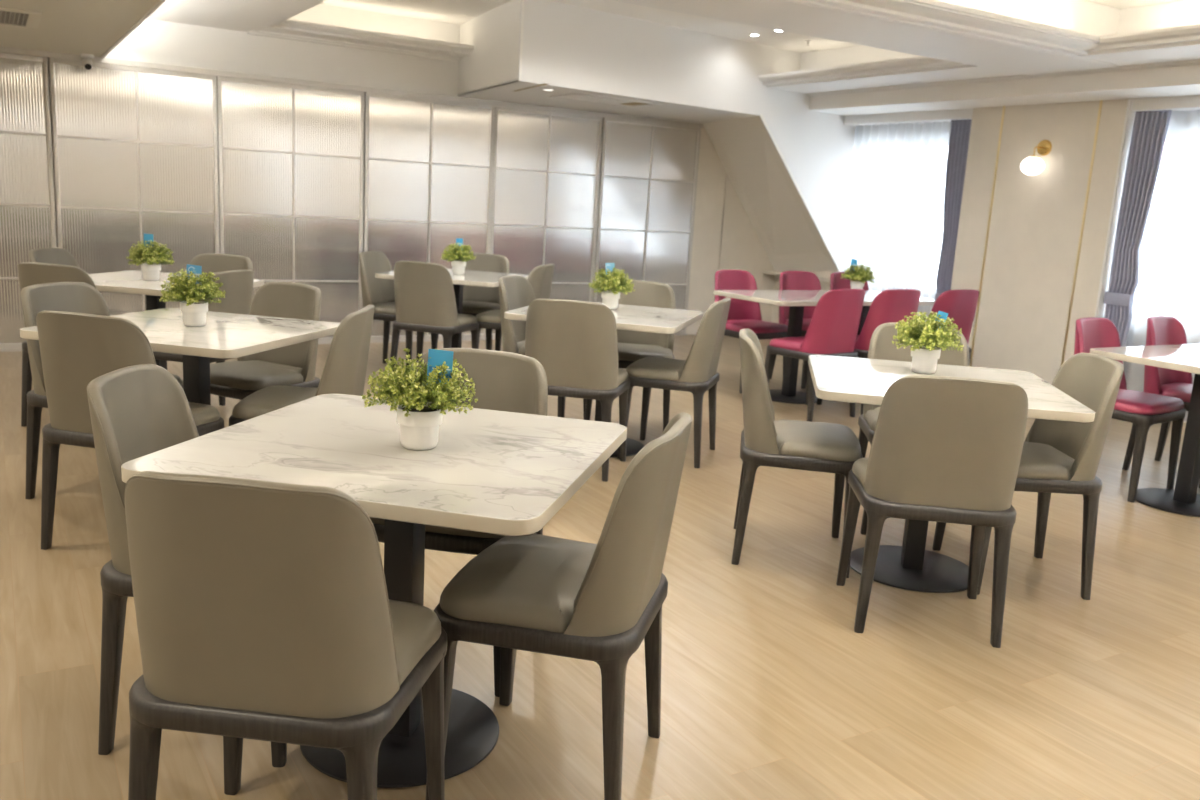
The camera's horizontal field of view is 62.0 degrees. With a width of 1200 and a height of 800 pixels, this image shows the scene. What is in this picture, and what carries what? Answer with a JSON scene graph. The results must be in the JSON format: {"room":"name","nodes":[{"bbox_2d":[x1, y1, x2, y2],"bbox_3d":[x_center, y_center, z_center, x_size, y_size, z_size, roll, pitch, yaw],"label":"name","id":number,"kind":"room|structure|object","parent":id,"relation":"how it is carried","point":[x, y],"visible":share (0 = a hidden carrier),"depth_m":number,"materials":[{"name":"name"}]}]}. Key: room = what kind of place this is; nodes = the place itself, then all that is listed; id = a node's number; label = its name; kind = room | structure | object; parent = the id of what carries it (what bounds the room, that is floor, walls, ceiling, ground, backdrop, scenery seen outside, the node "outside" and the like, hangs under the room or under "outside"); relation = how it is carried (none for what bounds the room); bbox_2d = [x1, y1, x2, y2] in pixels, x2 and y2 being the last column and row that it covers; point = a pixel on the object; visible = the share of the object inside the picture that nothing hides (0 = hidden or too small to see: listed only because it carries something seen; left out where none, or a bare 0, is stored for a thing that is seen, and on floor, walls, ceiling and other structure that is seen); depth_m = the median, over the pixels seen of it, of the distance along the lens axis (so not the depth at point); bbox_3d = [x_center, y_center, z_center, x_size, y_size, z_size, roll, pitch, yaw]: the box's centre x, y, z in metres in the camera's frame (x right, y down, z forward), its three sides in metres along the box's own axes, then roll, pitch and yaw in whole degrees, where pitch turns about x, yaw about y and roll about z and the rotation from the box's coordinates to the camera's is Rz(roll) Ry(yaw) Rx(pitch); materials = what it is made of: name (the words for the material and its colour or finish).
{"room":"eatery","nodes":[
{"label":"eatery","id":0,"kind":"room"},
{"bbox_2d":[48,59,57,247],"bbox_3d":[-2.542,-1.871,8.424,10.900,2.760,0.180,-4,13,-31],"label":"trim","id":1,"kind":"structure","parent":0,"point":[48,59],"depth_m":7.40,"materials":[{"name":"white paint"}]},
{"bbox_2d":[0,0,159,56],"bbox_3d":[-2.100,-1.176,1.004,3.960,0.033,12.695,-4,13,-31],"label":"ceiling","id":2,"kind":"structure","parent":0,"point":[76,27],"depth_m":5.72,"materials":[{"name":"beige paint"}]},
{"bbox_2d":[0,7,41,29],"bbox_3d":[-3.434,-2.129,5.505,0.600,0.010,0.720,-4,13,-31],"label":"ceiling vent","id":3,"kind":"object","parent":2,"relation":"in","point":[8,16],"visible":1,"depth_m":5.57,"materials":[{"name":"white metal"}]},
{"bbox_2d":[80,53,93,69],"bbox_3d":[-3.679,-2.423,7.169,0.090,0.112,0.103,-4,13,-31],"label":"security camera","id":4,"kind":"object","parent":2,"relation":"attached to","point":[87,63],"visible":1,"depth_m":7.14,"materials":[{"name":"white plastic"}]},
{"bbox_2d":[147,0,260,31],"bbox_3d":[-1.603,-1.637,1.200,5.060,0.289,12.694,-4,13,-31],"label":"ceiling","id":5,"kind":"structure","parent":0,"point":[205,13],"depth_m":7.01,"materials":[{"name":"white paint"}]},
{"bbox_2d":[215,0,325,29],"bbox_3d":[0.513,-1.642,2.353,0.450,0.090,12.450,-4,13,-31],"label":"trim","id":6,"kind":"structure","parent":5,"relation":"attached to","point":[255,14],"depth_m":6.85,"materials":[{"name":"white paint"}]},
{"bbox_2d":[104,4,775,334],"bbox_3d":[-2.505,-1.839,8.269,10.800,2.760,0.130,-4,13,-31],"label":"wall","id":7,"kind":"structure","parent":0,"point":[152,41],"depth_m":8.38,"materials":[{"name":"white paint"}]},
{"bbox_2d":[0,52,56,348],"bbox_3d":[-4.516,-1.400,7.081,1.141,2.098,0.042,-4,13,-31],"label":"door","id":8,"kind":"structure","parent":7,"relation":"in","point":[27,203],"depth_m":7.24,"materials":[{"name":"grey glass"}]},
{"bbox_2d":[100,0,166,58],"bbox_3d":[-0.402,-1.282,2.022,0.020,0.050,12.694,-4,13,-31],"label":"trim","id":9,"kind":"structure","parent":7,"relation":"attached to","point":[157,5],"depth_m":5.62,"materials":[{"name":"white paint"}]},
{"bbox_2d":[49,58,219,311],"bbox_3d":[-3.527,-1.459,7.661,1.139,2.098,0.042,-4,13,-31],"label":"partition panel","id":10,"kind":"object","parent":7,"relation":"in","point":[135,149],"depth_m":7.58,"materials":[{"name":"grey glass"}]},
{"bbox_2d":[216,76,364,340],"bbox_3d":[-2.538,-1.522,8.268,1.169,2.098,0.042,-4,13,-31],"label":"partition panel","id":11,"kind":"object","parent":7,"relation":"in","point":[291,156],"depth_m":8.22,"materials":[{"name":"grey glass"}]},
{"bbox_2d":[0,46,702,351],"bbox_3d":[-3.082,-1.499,7.943,9.440,2.157,0.095,-4,13,-31],"label":"trim","id":12,"kind":"structure","parent":7,"relation":"attached to","point":[11,50],"depth_m":8.21,"materials":[{"name":"grey metal"}]},
{"bbox_2d":[247,20,473,60],"bbox_3d":[-1.886,-2.903,8.062,1.760,0.085,0.440,-4,13,-31],"label":"trim","id":13,"kind":"structure","parent":7,"relation":"attached to","point":[287,29],"depth_m":8.00,"materials":[{"name":"white paint"}]},
{"bbox_2d":[362,92,494,339],"bbox_3d":[-1.517,-1.583,8.867,1.185,2.098,0.042,-4,13,-31],"label":"partition panel","id":14,"kind":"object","parent":7,"relation":"in","point":[428,163],"depth_m":8.78,"materials":[{"name":"grey glass"}]},
{"bbox_2d":[490,106,602,336],"bbox_3d":[-0.525,-1.647,9.475,1.129,2.098,0.042,-4,13,-31],"label":"door","id":15,"kind":"structure","parent":7,"relation":"in","point":[546,165],"depth_m":9.42,"materials":[{"name":"grey glass"}]},
{"bbox_2d":[593,118,700,332],"bbox_3d":[0.464,-1.705,10.055,1.151,2.098,0.042,-4,13,-31],"label":"door","id":16,"kind":"structure","parent":7,"relation":"in","point":[649,171],"depth_m":10.00,"materials":[{"name":"grey glass"}]},
{"bbox_2d":[458,0,523,95],"bbox_3d":[-0.898,-2.798,8.002,0.020,0.595,1.627,-2,12,-24],"label":"wall","id":17,"kind":"structure","parent":0,"point":[494,34],"depth_m":7.87,"materials":[{"name":"white paint"}]},
{"bbox_2d":[0,335,1199,799],"bbox_3d":[0.625,0.790,3.323,11.000,0.100,13.200,-4,13,-31],"label":"floor","id":18,"kind":"structure","parent":0,"point":[770,690],"depth_m":2.99,"materials":[{"name":"brown wood"}]},
{"bbox_2d":[18,262,95,426],"bbox_3d":[-2.761,-0.305,5.336,0.508,0.873,0.509,6,11,11],"label":"dining chair","id":19,"kind":"object","parent":18,"relation":"on","point":[30,273],"visible":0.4,"depth_m":5.04,"materials":[{"name":"beige leather"}]},
{"bbox_2d":[29,247,132,315],"bbox_3d":[-3.116,-0.469,6.054,0.509,0.873,0.508,4,11,2],"label":"dining chair","id":20,"kind":"object","parent":18,"relation":"on","point":[52,255],"visible":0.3,"depth_m":6.06,"materials":[{"name":"beige leather"}]},
{"bbox_2d":[21,282,182,498],"bbox_3d":[-2.083,-0.038,4.196,0.509,0.873,0.508,6,12,15],"label":"dining chair","id":21,"kind":"object","parent":18,"relation":"on","point":[81,297],"visible":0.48,"depth_m":4.09,"materials":[{"name":"beige leather"}]},
{"bbox_2d":[36,311,223,549],"bbox_3d":[-1.713,0.093,3.648,0.508,0.873,0.509,6,12,12],"label":"dining chair","id":22,"kind":"object","parent":18,"relation":"on","point":[76,348],"visible":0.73,"depth_m":3.40,"materials":[{"name":"beige leather"}]},
{"bbox_2d":[89,270,263,369],"bbox_3d":[-2.565,-0.319,5.782,0.900,0.750,0.900,5,11,10],"label":"dining table","id":23,"kind":"object","parent":18,"relation":"on","point":[130,282],"visible":0.19,"depth_m":5.61,"materials":[{"name":"white stone"}]},
{"bbox_2d":[126,240,174,280],"bbox_3d":[-2.541,-0.792,5.656,0.249,0.226,0.242,0,12,-14],"label":"potted plant","id":24,"kind":"object","parent":23,"relation":"on","point":[151,269],"visible":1,"depth_m":5.62,"materials":[{"name":"green plant"}]},
{"bbox_2d":[144,233,152,248],"bbox_3d":[-2.551,-0.857,5.647,0.059,0.166,0.004,4,11,6],"label":"card","id":25,"kind":"object","parent":24,"relation":"in","point":[147,237],"visible":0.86,"depth_m":5.63,"materials":[{"name":"blue paper"}]},
{"bbox_2d":[20,308,339,404],"bbox_3d":[-1.650,0.070,4.096,0.900,0.750,0.900,6,12,12],"label":"dining table","id":26,"kind":"object","parent":18,"relation":"on","point":[223,335],"visible":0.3,"depth_m":4.00,"materials":[{"name":"white stone"}]},
{"bbox_2d":[159,269,225,326],"bbox_3d":[-1.635,-0.414,4.012,0.247,0.231,0.254,-4,14,-34],"label":"potted plant","id":27,"kind":"object","parent":26,"relation":"on","point":[183,288],"visible":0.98,"depth_m":3.97,"materials":[{"name":"green plant"}]},
{"bbox_2d":[186,264,201,303],"bbox_3d":[-1.620,-0.459,3.988,0.066,0.162,0.004,4,11,6],"label":"card","id":28,"kind":"object","parent":27,"relation":"on","point":[197,269],"visible":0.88,"depth_m":3.97,"materials":[{"name":"blue paper"}]},
{"bbox_2d":[87,364,286,767],"bbox_3d":[-0.946,0.369,2.484,0.509,0.873,0.508,3,11,-1],"label":"dining chair","id":29,"kind":"object","parent":18,"relation":"on","point":[136,411],"visible":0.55,"depth_m":2.33,"materials":[{"name":"beige leather"}]},
{"bbox_2d":[153,270,253,362],"bbox_3d":[-2.161,-0.280,5.384,0.509,0.873,0.508,7,12,16],"label":"dining chair","id":30,"kind":"object","parent":18,"relation":"on","point":[237,285],"visible":0.32,"depth_m":5.22,"materials":[{"name":"beige leather"}]},
{"bbox_2d":[183,253,251,405],"bbox_3d":[-2.444,-0.457,6.192,0.508,0.873,0.509,5,11,10],"label":"dining chair","id":31,"kind":"object","parent":18,"relation":"on","point":[210,262],"visible":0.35,"depth_m":6.33,"materials":[{"name":"beige leather"}]},
{"bbox_2d":[210,282,320,399],"bbox_3d":[-1.586,-0.095,4.625,0.508,0.873,0.509,10,13,29],"label":"dining chair","id":32,"kind":"object","parent":18,"relation":"on","point":[295,364],"visible":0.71,"depth_m":4.64,"materials":[{"name":"beige leather"}]},
{"bbox_2d":[124,471,446,799],"bbox_3d":[-0.587,0.505,1.907,0.508,0.873,0.509,4,11,6],"label":"dining chair","id":33,"kind":"object","parent":18,"relation":"on","point":[264,611],"visible":1,"depth_m":1.67,"materials":[{"name":"beige leather"}]},
{"bbox_2d":[229,304,374,425],"bbox_3d":[-1.189,0.045,4.040,0.509,0.873,0.508,3,11,-2],"label":"dining chair","id":34,"kind":"object","parent":18,"relation":"on","point":[345,368],"visible":0.52,"depth_m":3.84,"materials":[{"name":"beige leather"}]},
{"bbox_2d":[121,394,626,787],"bbox_3d":[-0.478,0.469,2.436,0.900,0.750,0.900,6,12,12],"label":"dining table","id":35,"kind":"object","parent":18,"relation":"on","point":[487,471],"visible":0.75,"depth_m":2.30,"materials":[{"name":"white stone"}]},
{"bbox_2d":[361,348,477,449],"bbox_3d":[-0.414,-0.004,2.311,0.244,0.231,0.259,7,12,18],"label":"potted plant","id":36,"kind":"object","parent":35,"relation":"on","point":[419,419],"visible":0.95,"depth_m":2.27,"materials":[{"name":"green plant"}]},
{"bbox_2d":[427,349,453,410],"bbox_3d":[-0.369,-0.032,2.295,0.061,0.169,0.004,4,11,6],"label":"card","id":37,"kind":"object","parent":36,"relation":"in","point":[438,357],"visible":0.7,"depth_m":2.28,"materials":[{"name":"blue paper"}]},
{"bbox_2d":[359,251,436,369],"bbox_3d":[-1.519,-0.656,7.456,0.509,0.873,0.508,6,12,13],"label":"dining chair","id":38,"kind":"object","parent":18,"relation":"on","point":[378,292],"visible":0.6,"depth_m":7.45,"materials":[{"name":"beige leather"}]},
{"bbox_2d":[389,261,478,375],"bbox_3d":[-1.156,-0.533,6.948,0.508,0.873,0.509,7,12,19],"label":"dining chair","id":39,"kind":"object","parent":18,"relation":"on","point":[425,301],"visible":0.96,"depth_m":6.72,"materials":[{"name":"beige leather"}]},
{"bbox_2d":[375,269,528,347],"bbox_3d":[-1.069,-0.554,7.393,0.900,0.750,0.900,6,12,13],"label":"dining table","id":40,"kind":"object","parent":18,"relation":"on","point":[470,278],"visible":0.2,"depth_m":7.30,"materials":[{"name":"white stone"}]},
{"bbox_2d":[441,242,475,273],"bbox_3d":[-1.038,-1.039,7.317,0.247,0.231,0.254,4,11,5],"label":"potted plant","id":41,"kind":"object","parent":40,"relation":"on","point":[456,253],"visible":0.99,"depth_m":7.28,"materials":[{"name":"green plant"}]},
{"bbox_2d":[456,238,462,249],"bbox_3d":[-1.030,-1.099,7.309,0.050,0.165,0.004,5,11,6],"label":"card","id":42,"kind":"object","parent":41,"relation":"on","point":[459,240],"visible":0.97,"depth_m":7.30,"materials":[{"name":"blue paper"}]},
{"bbox_2d":[369,348,547,696],"bbox_3d":[-0.426,0.316,2.901,0.508,0.873,0.509,6,12,12],"label":"dining chair","id":43,"kind":"object","parent":18,"relation":"on","point":[503,381],"visible":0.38,"depth_m":3.00,"materials":[{"name":"beige leather"}]},
{"bbox_2d":[437,253,508,349],"bbox_3d":[-0.991,-0.700,7.832,0.508,0.873,0.509,6,12,15],"label":"dining chair","id":44,"kind":"object","parent":18,"relation":"on","point":[476,299],"visible":0.47,"depth_m":7.95,"materials":[{"name":"beige leather"}]},
{"bbox_2d":[476,264,554,350],"bbox_3d":[-0.624,-0.573,7.301,0.509,0.873,0.508,6,12,15],"label":"dining chair","id":45,"kind":"object","parent":18,"relation":"on","point":[540,278],"visible":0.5,"depth_m":7.10,"materials":[{"name":"beige leather"}]},
{"bbox_2d":[499,275,585,419],"bbox_3d":[-0.338,-0.279,5.911,0.509,0.873,0.508,7,12,17],"label":"dining chair","id":46,"kind":"object","parent":18,"relation":"on","point":[515,292],"visible":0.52,"depth_m":5.85,"materials":[{"name":"beige leather"}]},
{"bbox_2d":[425,412,692,799],"bbox_3d":[-0.081,0.452,2.322,0.509,0.873,0.508,6,12,14],"label":"dining chair","id":47,"kind":"object","parent":18,"relation":"on","point":[598,603],"visible":0.94,"depth_m":2.11,"materials":[{"name":"beige leather"}]},
{"bbox_2d":[525,298,629,481],"bbox_3d":[-0.126,-0.088,5.016,0.508,0.873,0.509,5,11,10],"label":"dining chair","id":48,"kind":"object","parent":18,"relation":"on","point":[575,342],"visible":0.75,"depth_m":4.77,"materials":[{"name":"beige leather"}]},
{"bbox_2d":[504,302,702,456],"bbox_3d":[0.028,-0.110,5.484,0.900,0.750,0.900,6,12,15],"label":"dining table","id":49,"kind":"object","parent":18,"relation":"on","point":[628,317],"visible":0.3,"depth_m":5.30,"materials":[{"name":"white stone"}]},
{"bbox_2d":[588,267,634,308],"bbox_3d":[0.068,-0.625,5.566,0.247,0.231,0.254,9,12,25],"label":"potted plant","id":50,"kind":"object","parent":49,"relation":"on","point":[616,284],"visible":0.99,"depth_m":5.52,"materials":[{"name":"green plant"}]},
{"bbox_2d":[605,263,614,290],"bbox_3d":[0.054,-0.679,5.555,0.058,0.170,0.004,4,11,5],"label":"card","id":51,"kind":"object","parent":50,"relation":"on","point":[609,266],"visible":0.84,"depth_m":5.54,"materials":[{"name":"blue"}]},
{"bbox_2d":[584,280,675,430],"bbox_3d":[0.199,-0.260,5.968,0.508,0.873,0.509,4,11,6],"label":"dining chair","id":52,"kind":"object","parent":18,"relation":"on","point":[633,346],"visible":0.49,"depth_m":6.08,"materials":[{"name":"beige leather"}]},
{"bbox_2d":[617,297,730,468],"bbox_3d":[0.408,-0.133,5.392,0.509,0.873,0.508,7,12,16],"label":"dining chair","id":53,"kind":"object","parent":18,"relation":"on","point":[698,374],"visible":0.92,"depth_m":5.18,"materials":[{"name":"beige leather"}]},
{"bbox_2d":[714,270,787,393],"bbox_3d":[1.131,-0.536,7.627,0.508,0.873,0.509,-5,14,-37],"label":"dining chair","id":54,"kind":"object","parent":18,"relation":"on","point":[742,314],"visible":0.61,"depth_m":7.68,"materials":[{"name":"leather"}]},
{"bbox_2d":[770,271,821,388],"bbox_3d":[1.685,-0.572,7.965,0.508,0.873,0.509,-4,13,-32],"label":"dining chair","id":55,"kind":"object","parent":18,"relation":"on","point":[789,280],"visible":0.45,"depth_m":8.04,"materials":[{"name":"leather"}]},
{"bbox_2d":[731,328,862,577],"bbox_3d":[0.770,0.178,3.942,0.509,0.873,0.508,5,11,8],"label":"dining chair","id":56,"kind":"object","parent":18,"relation":"on","point":[765,441],"visible":0.94,"depth_m":3.75,"materials":[{"name":"beige leather"}]},
{"bbox_2d":[765,289,864,421],"bbox_3d":[1.446,-0.335,6.709,0.508,0.873,0.509,-5,14,-37],"label":"dining chair","id":57,"kind":"object","parent":18,"relation":"on","point":[833,328],"visible":0.86,"depth_m":6.48,"materials":[{"name":"leather"}]},
{"bbox_2d":[713,290,935,403],"bbox_3d":[1.688,-0.404,7.442,1.660,0.750,0.760,-4,13,-31],"label":"dining table","id":58,"kind":"object","parent":18,"relation":"on","point":[796,299],"visible":0.44,"depth_m":7.23,"materials":[{"name":"white stone"}]},
{"bbox_2d":[841,264,875,288],"bbox_3d":[1.974,-0.929,7.641,0.247,0.231,0.254,-2,12,-24],"label":"potted plant","id":59,"kind":"object","parent":58,"relation":"on","point":[865,274],"visible":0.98,"depth_m":7.59,"materials":[{"name":"green plant"}]},
{"bbox_2d":[850,259,857,270],"bbox_3d":[1.933,-0.992,7.625,0.054,0.166,0.004,4,11,6],"label":"card","id":60,"kind":"object","parent":59,"relation":"in","point":[853,261],"visible":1,"depth_m":7.61,"materials":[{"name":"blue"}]},
{"bbox_2d":[830,272,868,289],"bbox_3d":[2.146,-0.597,8.224,0.508,0.873,0.509,-4,13,-33],"label":"dining chair","id":61,"kind":"object","parent":18,"relation":"on","point":[836,282],"visible":0.23,"depth_m":8.29,"materials":[{"name":"leather"}]},
{"bbox_2d":[817,289,920,414],"bbox_3d":[1.900,-0.364,6.987,0.508,0.873,0.509,-4,13,-31],"label":"dining chair","id":62,"kind":"object","parent":18,"relation":"on","point":[889,306],"visible":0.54,"depth_m":6.71,"materials":[{"name":"leather"}]},
{"bbox_2d":[858,322,969,534],"bbox_3d":[1.409,0.123,4.403,0.508,0.873,0.509,4,11,3],"label":"dining chair","id":63,"kind":"object","parent":18,"relation":"on","point":[881,347],"visible":0.24,"depth_m":4.52,"materials":[{"name":"beige leather"}]},
{"bbox_2d":[836,375,1027,647],"bbox_3d":[1.115,0.314,3.361,0.508,0.873,0.509,5,11,7],"label":"dining chair","id":64,"kind":"object","parent":18,"relation":"on","point":[946,449],"visible":1,"depth_m":3.14,"materials":[{"name":"beige leather"}]},
{"bbox_2d":[808,355,1094,592],"bbox_3d":[1.233,0.292,3.819,0.900,0.750,0.900,5,11,9],"label":"dining table","id":65,"kind":"object","parent":18,"relation":"on","point":[908,566],"visible":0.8,"depth_m":3.81,"materials":[{"name":"white stone"}]},
{"bbox_2d":[892,311,963,373],"bbox_3d":[1.275,-0.226,3.884,0.267,0.242,0.260,6,12,15],"label":"potted plant","id":66,"kind":"object","parent":65,"relation":"on","point":[925,357],"visible":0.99,"depth_m":3.84,"materials":[{"name":"green plant"}]},
{"bbox_2d":[933,311,947,329],"bbox_3d":[1.308,-0.266,3.860,0.058,0.160,0.004,4,11,6],"label":"card","id":67,"kind":"object","parent":66,"relation":"on","point":[944,315],"visible":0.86,"depth_m":3.85,"materials":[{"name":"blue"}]},
{"bbox_2d":[931,289,978,362],"bbox_3d":[2.418,-0.396,7.298,0.508,0.873,0.509,-4,13,-32],"label":"dining chair","id":68,"kind":"object","parent":18,"relation":"on","point":[960,305],"visible":0.4,"depth_m":7.03,"materials":[{"name":"leather"}]},
{"bbox_2d":[932,353,1124,599],"bbox_3d":[1.628,0.252,3.820,0.509,0.873,0.508,3,11,1],"label":"dining chair","id":69,"kind":"object","parent":18,"relation":"on","point":[1063,457],"visible":0.66,"depth_m":3.66,"materials":[{"name":"beige leather"}]},
{"bbox_2d":[1074,317,1185,502],"bbox_3d":[2.756,0.027,5.274,0.508,0.873,0.509,-6,14,-39],"label":"dining chair","id":70,"kind":"object","parent":18,"relation":"on","point":[1142,409],"visible":0.65,"depth_m":5.16,"materials":[{"name":"leather"}]},
{"bbox_2d":[1090,343,1199,516],"bbox_3d":[3.324,0.138,5.199,1.660,0.750,0.760,-4,13,-31],"label":"dining table","id":71,"kind":"object","parent":18,"relation":"on","point":[1184,500],"visible":0.87,"depth_m":4.99,"materials":[{"name":"white stone"}]},
{"bbox_2d":[1122,316,1199,487],"bbox_3d":[3.323,-0.009,5.620,0.508,0.873,0.509,-6,14,-39],"label":"dining chair","id":72,"kind":"object","parent":18,"relation":"on","point":[1161,330],"visible":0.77,"depth_m":5.70,"materials":[{"name":"leather"}]},
{"bbox_2d":[459,78,757,122],"bbox_3d":[0.221,-2.586,8.739,2.870,0.020,1.610,-4,13,-31],"label":"ceiling","id":73,"kind":"structure","parent":0,"point":[536,95],"depth_m":8.79,"materials":[{"name":"white paint"}]},
{"bbox_2d":[511,83,550,90],"bbox_3d":[-0.539,-2.409,7.697,0.044,0.006,0.760,-2,12,-24],"label":"ceiling vent","id":74,"kind":"object","parent":73,"relation":"in","point":[541,84],"visible":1,"depth_m":7.66,"materials":[{"name":"white plastic"}]},
{"bbox_2d":[549,93,661,106],"bbox_3d":[0.049,-2.497,8.324,0.840,0.012,0.440,-4,13,-31],"label":"air conditioner","id":75,"kind":"object","parent":73,"relation":"attached to","point":[572,96],"visible":1,"depth_m":8.28,"materials":[{"name":"white plastic"}]},
{"bbox_2d":[517,0,855,271],"bbox_3d":[1.018,-1.742,8.808,4.257,2.760,0.023,-6,14,-38],"label":"wall","id":76,"kind":"structure","parent":0,"point":[567,46],"depth_m":8.38,"materials":[{"name":"white paint"}]},
{"bbox_2d":[759,56,1012,92],"bbox_3d":[2.203,-2.620,8.039,0.530,0.090,2.360,-4,13,-31],"label":"ceiling recess","id":77,"kind":"structure","parent":76,"relation":"attached to","point":[915,69],"depth_m":7.88,"materials":[{"name":"white paint"}]},
{"bbox_2d":[320,0,1184,52],"bbox_3d":[0.787,-2.010,2.764,11.000,0.100,13.200,-4,13,-31],"label":"ceiling","id":78,"kind":"structure","parent":0,"point":[458,12],"depth_m":7.94,"materials":[{"name":"white paint"}]},
{"bbox_2d":[612,0,1120,74],"bbox_3d":[1.321,-2.339,5.732,4.600,0.354,0.700,-4,13,-31],"label":"ceiling beam","id":79,"kind":"structure","parent":78,"relation":"attached to","point":[1083,16],"depth_m":6.07,"materials":[{"name":"white paint"}]},
{"bbox_2d":[789,0,1115,64],"bbox_3d":[1.521,-2.117,5.345,4.520,0.090,0.240,-4,13,-31],"label":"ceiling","id":80,"kind":"structure","parent":79,"relation":"attached to","point":[938,15],"depth_m":5.67,"materials":[{"name":"white paint"}]},
{"bbox_2d":[703,114,839,271],"bbox_3d":[1.693,-1.986,9.987,1.470,1.514,1.270,-4,13,-31],"label":"wall","id":81,"kind":"structure","parent":0,"point":[773,205],"depth_m":10.01,"materials":[{"name":"white paint"}]},
{"bbox_2d":[763,269,840,336],"bbox_3d":[2.139,-1.031,10.588,0.210,0.800,1.100,-4,13,-31],"label":"wall","id":82,"kind":"structure","parent":0,"point":[824,276],"depth_m":10.67,"materials":[{"name":"beige paint"}]},
{"bbox_2d":[841,121,950,321],"bbox_3d":[2.804,-1.466,9.338,0.084,2.175,1.500,-4,13,-31],"label":"sheer curtain","id":83,"kind":"object","parent":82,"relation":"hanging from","point":[894,226],"visible":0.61,"depth_m":9.32,"materials":[{"name":"white fabric"}]},
{"bbox_2d":[800,0,1199,93],"bbox_3d":[5.258,-1.907,4.685,1.180,0.344,11.580,-4,13,-31],"label":"ceiling","id":84,"kind":"structure","parent":0,"point":[1187,12],"depth_m":6.56,"materials":[{"name":"white paint"}]},
{"bbox_2d":[1078,24,1199,63],"bbox_3d":[5.329,-1.424,2.951,0.530,0.090,8.420,-4,13,-31],"label":"trim","id":85,"kind":"structure","parent":84,"relation":"attached to","point":[1179,42],"depth_m":6.02,"materials":[{"name":"white paint"}]},
{"bbox_2d":[809,65,1199,115],"bbox_3d":[5.326,-1.675,4.770,1.000,0.145,11.560,-4,13,-31],"label":"wall","id":86,"kind":"structure","parent":0,"point":[1176,81],"depth_m":7.47,"materials":[{"name":"white paint"}]},
{"bbox_2d":[844,108,972,125],"bbox_3d":[2.848,-2.565,9.082,0.240,0.082,1.542,-4,13,-31],"label":"trim","id":87,"kind":"structure","parent":86,"relation":"attached to","point":[954,114],"depth_m":8.98,"materials":[{"name":"white paint"}]},
{"bbox_2d":[935,119,971,298],"bbox_3d":[3.038,-1.329,8.732,0.067,2.170,0.260,-4,13,-31],"label":"drape","id":88,"kind":"object","parent":86,"relation":"hanging from","point":[959,136],"visible":0.56,"depth_m":8.65,"materials":[{"name":"fabric"}]},
{"bbox_2d":[805,59,1199,96],"bbox_3d":[4.874,-1.705,4.479,0.070,0.025,11.550,-4,13,-31],"label":"trim","id":89,"kind":"structure","parent":86,"relation":"attached to","point":[1188,62],"depth_m":7.40,"materials":[{"name":"white paint"}]},
{"bbox_2d":[1104,110,1171,346],"bbox_3d":[3.891,-1.004,7.346,0.060,2.170,0.272,-4,13,-31],"label":"drape","id":90,"kind":"object","parent":86,"relation":"hanging from","point":[1149,131],"visible":0.84,"depth_m":7.29,"materials":[{"name":"fabric"}]},
{"bbox_2d":[1123,110,1199,420],"bbox_3d":[4.415,-0.850,6.714,0.096,2.175,1.820,-4,13,-31],"label":"sheer curtain","id":91,"kind":"object","parent":86,"relation":"hanging from","point":[1169,251],"visible":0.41,"depth_m":7.17,"materials":[{"name":"white fabric"}]},
{"bbox_2d":[1131,95,1199,110],"bbox_3d":[4.447,-1.953,6.479,0.240,0.082,1.928,-4,13,-31],"label":"trim","id":92,"kind":"structure","parent":86,"relation":"attached to","point":[1179,103],"depth_m":7.02,"materials":[{"name":"white paint"}]},
{"bbox_2d":[951,99,1136,383],"bbox_3d":[5.852,-0.359,4.504,0.512,2.280,10.060,-4,13,-31],"label":"wall","id":93,"kind":"structure","parent":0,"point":[1036,220],"depth_m":7.91,"materials":[{"name":"beige paint"}]},
{"bbox_2d":[1020,140,1051,175],"bbox_3d":[3.388,-1.891,7.777,0.208,0.281,0.176,-4,13,-31],"label":"wall lamp","id":94,"kind":"object","parent":93,"relation":"attached to","point":[1032,165],"visible":1,"depth_m":7.75,"materials":[{"name":"white glass"}]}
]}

